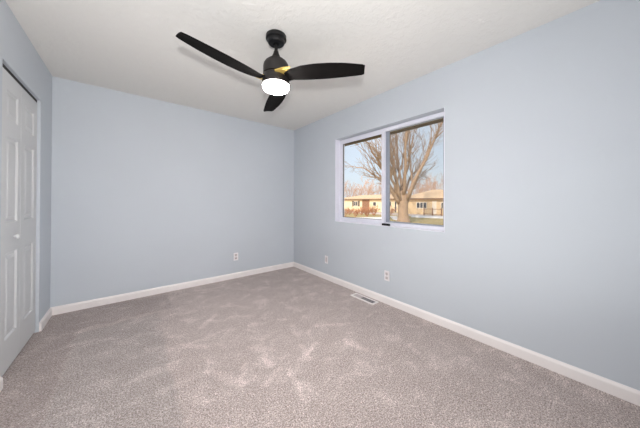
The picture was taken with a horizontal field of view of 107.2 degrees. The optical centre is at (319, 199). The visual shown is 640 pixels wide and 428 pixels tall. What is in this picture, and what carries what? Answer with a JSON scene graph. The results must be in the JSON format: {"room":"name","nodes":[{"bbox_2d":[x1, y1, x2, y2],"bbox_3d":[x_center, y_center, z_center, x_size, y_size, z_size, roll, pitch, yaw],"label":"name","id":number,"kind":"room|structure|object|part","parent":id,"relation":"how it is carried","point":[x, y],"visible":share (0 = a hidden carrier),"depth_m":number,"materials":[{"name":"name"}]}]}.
{"room":"empty bedroom","nodes":[
{"label":"empty bedroom","id":0,"kind":"room"},
{"bbox_2d":[0,0,51,332],"bbox_3d":[-1.482,-0.048,0.758,0.110,2.440,4.141,0,0,-39],"label":"wall","id":1,"kind":"structure","parent":0,"point":[18,54],"depth_m":2.10,"materials":[{"name":"blue paint"}]},
{"bbox_2d":[0,376,2,391],"bbox_3d":[-1.059,1.130,0.322,0.015,0.082,2.936,0,0,-39],"label":"baseboard","id":2,"kind":"structure","parent":1,"relation":"attached to","point":[1,378],"depth_m":1.45,"materials":[{"name":"white paint"}]},
{"bbox_2d":[0,64,36,376],"bbox_3d":[-2.264,0.136,1.768,0.075,2.041,0.815,0,0,-39],"label":"door","id":3,"kind":"structure","parent":1,"relation":"in","point":[19,106],"depth_m":1.73,"materials":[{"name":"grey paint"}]},
{"bbox_2d":[39,308,51,331],"bbox_3d":[-2.613,1.135,2.248,0.015,0.082,0.367,0,0,-39],"label":"baseboard","id":4,"kind":"structure","parent":1,"relation":"attached to","point":[47,316],"depth_m":2.21,"materials":[{"name":"white paint"}]},
{"bbox_2d":[50,76,293,306],"bbox_3d":[-1.885,-0.038,3.190,3.820,2.440,0.150,0,0,-39],"label":"wall","id":5,"kind":"structure","parent":0,"point":[147,193],"depth_m":2.95,"materials":[{"name":"blue paint"}]},
{"bbox_2d":[50,262,293,314],"bbox_3d":[-1.603,1.143,3.309,2.920,0.082,0.015,0,0,-39],"label":"baseboard","id":6,"kind":"structure","parent":5,"relation":"attached to","point":[76,306],"depth_m":2.94,"materials":[{"name":"white paint"}]},
{"bbox_2d":[5,0,599,129],"bbox_3d":[-0.533,-1.337,1.527,3.820,0.150,4.441,0,0,-39],"label":"ceiling","id":7,"kind":"structure","parent":0,"point":[127,46],"depth_m":1.86,"materials":[{"name":"white paint"}]},
{"bbox_2d":[176,29,364,111],"bbox_3d":[-0.449,-1.046,1.771,1.119,0.428,1.185,0,0,-39],"label":"ceiling fan","id":8,"kind":"object","parent":7,"relation":"hanging from","point":[276,76],"visible":1,"depth_m":1.71,"materials":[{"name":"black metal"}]},
{"bbox_3d":[-0.620,-0.927,1.552,0.161,0.011,0.580,13,7,36],"label":"blade","id":9,"kind":"part","parent":8,"relation":"part of","materials":[{"name":"black plastic"}]},
{"bbox_3d":[-0.418,-0.923,2.181,0.161,0.011,0.580,-11,4,-23],"label":"blade","id":10,"kind":"part","parent":8,"relation":"part of","materials":[{"name":"black plastic"}]},
{"bbox_3d":[0.026,-0.924,1.692,0.580,0.011,0.161,0,-11,7],"label":"blade","id":11,"kind":"part","parent":8,"relation":"part of","materials":[{"name":"black plastic"}]},
{"bbox_2d":[0,267,639,427],"bbox_3d":[-0.541,1.238,1.514,3.820,0.120,4.441,0,0,-39],"label":"floor","id":12,"kind":"structure","parent":0,"point":[291,347],"depth_m":1.61,"materials":[{"name":"beige carpet"}]},
{"bbox_2d":[350,293,378,304],"bbox_3d":[0.528,1.183,2.826,0.106,0.009,0.344,0,0,-39],"label":"floor vent","id":13,"kind":"object","parent":12,"relation":"in","point":[356,295],"visible":1,"depth_m":2.82,"materials":[{"name":"white metal"}]},
{"bbox_2d":[294,0,639,390],"bbox_3d":[0.891,-0.032,2.673,0.150,2.440,4.141,0,0,-39],"label":"wall","id":14,"kind":"structure","parent":0,"point":[538,250],"depth_m":1.75,"materials":[{"name":"blue paint"}]},
{"bbox_2d":[384,270,389,280],"bbox_3d":[0.764,0.869,2.696,0.010,0.116,0.072,0,0,-39],"label":"wall outlet","id":15,"kind":"object","parent":14,"relation":"attached to","point":[386,273],"visible":1,"depth_m":2.69,"materials":[{"name":"white plastic"}]},
{"bbox_2d":[335,107,444,231],"bbox_3d":[0.750,-0.279,2.844,0.147,1.174,1.512,0,0,-39],"label":"window","id":16,"kind":"structure","parent":14,"relation":"in","point":[385,132],"depth_m":2.83,"materials":[{"name":"white plastic"}]},
{"bbox_3d":[0.547,-0.276,3.119,0.028,1.100,0.749,0,0,-39],"label":"sliding sash","id":17,"kind":"part","parent":16,"relation":"part of","materials":[{"name":"clear glass"}]},
{"bbox_3d":[1.014,-0.277,2.590,0.022,1.100,0.705,0,0,-39],"label":"screen frame","id":18,"kind":"part","parent":16,"relation":"part of","materials":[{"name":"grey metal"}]},
{"bbox_2d":[345,118,442,145],"bbox_3d":[1.081,-0.978,2.829,0.330,0.175,4.441,0,0,-39],"label":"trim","id":19,"kind":"structure","parent":14,"relation":"attached to","point":[438,120],"depth_m":3.00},
{"bbox_2d":[293,262,639,405],"bbox_3d":[0.828,1.147,2.610,0.015,0.082,4.126,0,0,-39],"label":"baseboard","id":20,"kind":"structure","parent":14,"relation":"attached to","point":[629,394],"depth_m":1.82,"materials":[{"name":"white paint"}]},
{"label":"outside","id":21,"kind":"structure","parent":0,"visible":0},
{"bbox_2d":[345,210,442,224],"bbox_3d":[40.975,2.780,78.051,156.910,0.300,190.000,0,0,-39],"label":"ground","id":22,"kind":"structure","parent":21,"point":[436,221],"depth_m":27.55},
{"bbox_2d":[344,180,357,196],"bbox_3d":[10.583,-2.253,84.296,6.845,9.908,7.708,0,0,-12],"label":"tree","id":23,"kind":"object","parent":22,"relation":"on","point":[351,189],"visible":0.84,"depth_m":83.23,"materials":[{"name":"brown plant"}]},
{"bbox_2d":[350,208,359,216],"bbox_3d":[5.010,1.681,32.466,1.390,1.272,1.509,0,0,-45],"label":"shrub","id":24,"kind":"object","parent":22,"relation":"on","point":[356,212],"visible":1,"depth_m":32.38,"materials":[{"name":"brown plant"}]},
{"bbox_2d":[354,186,366,195],"bbox_3d":[12.179,-1.043,73.979,4.478,7.343,5.286,0,0,0],"label":"tree","id":25,"kind":"object","parent":22,"relation":"on","point":[361,189],"visible":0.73,"depth_m":74.03,"materials":[{"name":"brown plant"}]},
{"bbox_2d":[358,176,374,194],"bbox_3d":[17.011,-3.179,84.357,6.499,11.832,8.493,0,0,-12],"label":"tree","id":26,"kind":"object","parent":22,"relation":"on","point":[361,176],"visible":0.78,"depth_m":83.88,"materials":[{"name":"plant"}]},
{"bbox_2d":[362,206,371,215],"bbox_3d":[6.477,1.599,32.922,1.589,1.453,1.725,0,0,9],"label":"shrub","id":27,"kind":"object","parent":22,"relation":"on","point":[366,212],"visible":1,"depth_m":32.68,"materials":[{"name":"brown plant"}]},
{"bbox_2d":[356,217,380,218],"bbox_3d":[4.862,2.252,29.448,6.241,0.060,4.678,0,0,13],"label":"snow patch","id":28,"kind":"object","parent":22,"relation":"on","point":[356,217],"visible":0.24,"depth_m":29.69,"materials":[{"name":"white snow"}]},
{"bbox_2d":[344,194,397,211],"bbox_3d":[13.089,0.626,53.596,10.050,3.600,17.672,0,0,-39],"label":"neighbor house","id":29,"kind":"structure","parent":22,"relation":"on","point":[361,201],"depth_m":50.79,"materials":[{"name":"beige"}]},
{"bbox_3d":[9.799,1.201,50.462,0.100,2.400,1.922,0,0,-39],"label":"brick panel","id":30,"kind":"part","parent":29,"relation":"part of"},
{"bbox_2d":[367,203,379,214],"bbox_3d":[7.950,1.440,35.503,2.156,1.817,1.986,0,0,36],"label":"shrub","id":31,"kind":"object","parent":22,"relation":"on","point":[372,208],"visible":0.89,"depth_m":35.40,"materials":[{"name":"brown plant"}]},
{"bbox_2d":[367,181,380,194],"bbox_3d":[18.146,-1.800,73.894,6.937,8.918,6.160,0,0,35],"label":"tree","id":32,"kind":"object","parent":22,"relation":"on","point":[378,191],"visible":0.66,"depth_m":74.03,"materials":[{"name":"brown plant"}]},
{"bbox_2d":[345,122,442,222],"bbox_3d":[6.945,-6.439,22.581,15.216,17.588,10.875,0,0,-7],"label":"bare tree","id":33,"kind":"object","parent":22,"relation":"on","point":[401,197],"visible":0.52,"depth_m":21.55,"materials":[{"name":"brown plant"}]},
{"bbox_2d":[407,182,422,194],"bbox_3d":[24.834,-1.586,64.224,5.818,8.422,6.552,0,0,-24],"label":"tree","id":34,"kind":"object","parent":22,"relation":"on","point":[417,182],"visible":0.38,"depth_m":62.55,"materials":[{"name":"plant"}]},
{"bbox_2d":[417,175,432,192],"bbox_3d":[31.531,-2.556,71.955,7.550,10.517,5.777,0,0,-40],"label":"tree","id":35,"kind":"object","parent":22,"relation":"on","point":[425,175],"visible":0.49,"depth_m":71.45,"materials":[{"name":"plant"}]},
{"bbox_2d":[408,189,442,214],"bbox_3d":[20.222,0.309,40.782,9.050,4.150,9.096,0,0,-39],"label":"neighbor house","id":36,"kind":"structure","parent":22,"relation":"on","point":[430,199],"depth_m":38.55,"materials":[{"name":"beige"}]},
{"bbox_3d":[18.017,1.275,37.132,0.064,2.030,0.427,0,0,-39],"label":"door panel","id":37,"kind":"part","parent":36,"relation":"part of","materials":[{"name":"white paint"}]},
{"bbox_2d":[412,215,442,218],"bbox_3d":[14.363,2.261,31.518,4.650,0.120,3.646,0,0,30],"label":"snow patch","id":38,"kind":"object","parent":22,"relation":"on","point":[441,217],"visible":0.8,"depth_m":31.08,"materials":[{"name":"white snow"}]},
{"bbox_2d":[422,179,442,190],"bbox_3d":[27.603,-1.520,58.286,5.947,8.261,5.037,0,0,4],"label":"tree","id":39,"kind":"object","parent":22,"relation":"on","point":[427,184],"visible":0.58,"depth_m":58.60,"materials":[{"name":"brown plant"}]},
{"bbox_2d":[429,173,442,189],"bbox_3d":[42.091,-3.740,81.692,10.121,13.128,9.218,0,0,11],"label":"tree","id":40,"kind":"object","parent":22,"relation":"on","point":[429,173],"visible":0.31,"depth_m":83.45,"materials":[{"name":"brown plant"}]},
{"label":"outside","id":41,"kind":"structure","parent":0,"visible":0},
{"bbox_2d":[346,212,442,215],"bbox_3d":[4.369,2.365,48.502,6.000,0.020,190.000,0,0,-39],"label":"ground","id":42,"kind":"structure","parent":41,"point":[379,213],"depth_m":37.47,"materials":[{"name":"white snow"}]},
{"bbox_2d":[423,208,441,215],"bbox_3d":[16.694,1.770,34.991,0.160,1.150,2.760,0,0,-39],"label":"porch railing","id":43,"kind":"object","parent":42,"relation":"on","point":[424,213],"visible":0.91,"depth_m":34.92,"materials":[{"name":"brown"}]}
]}

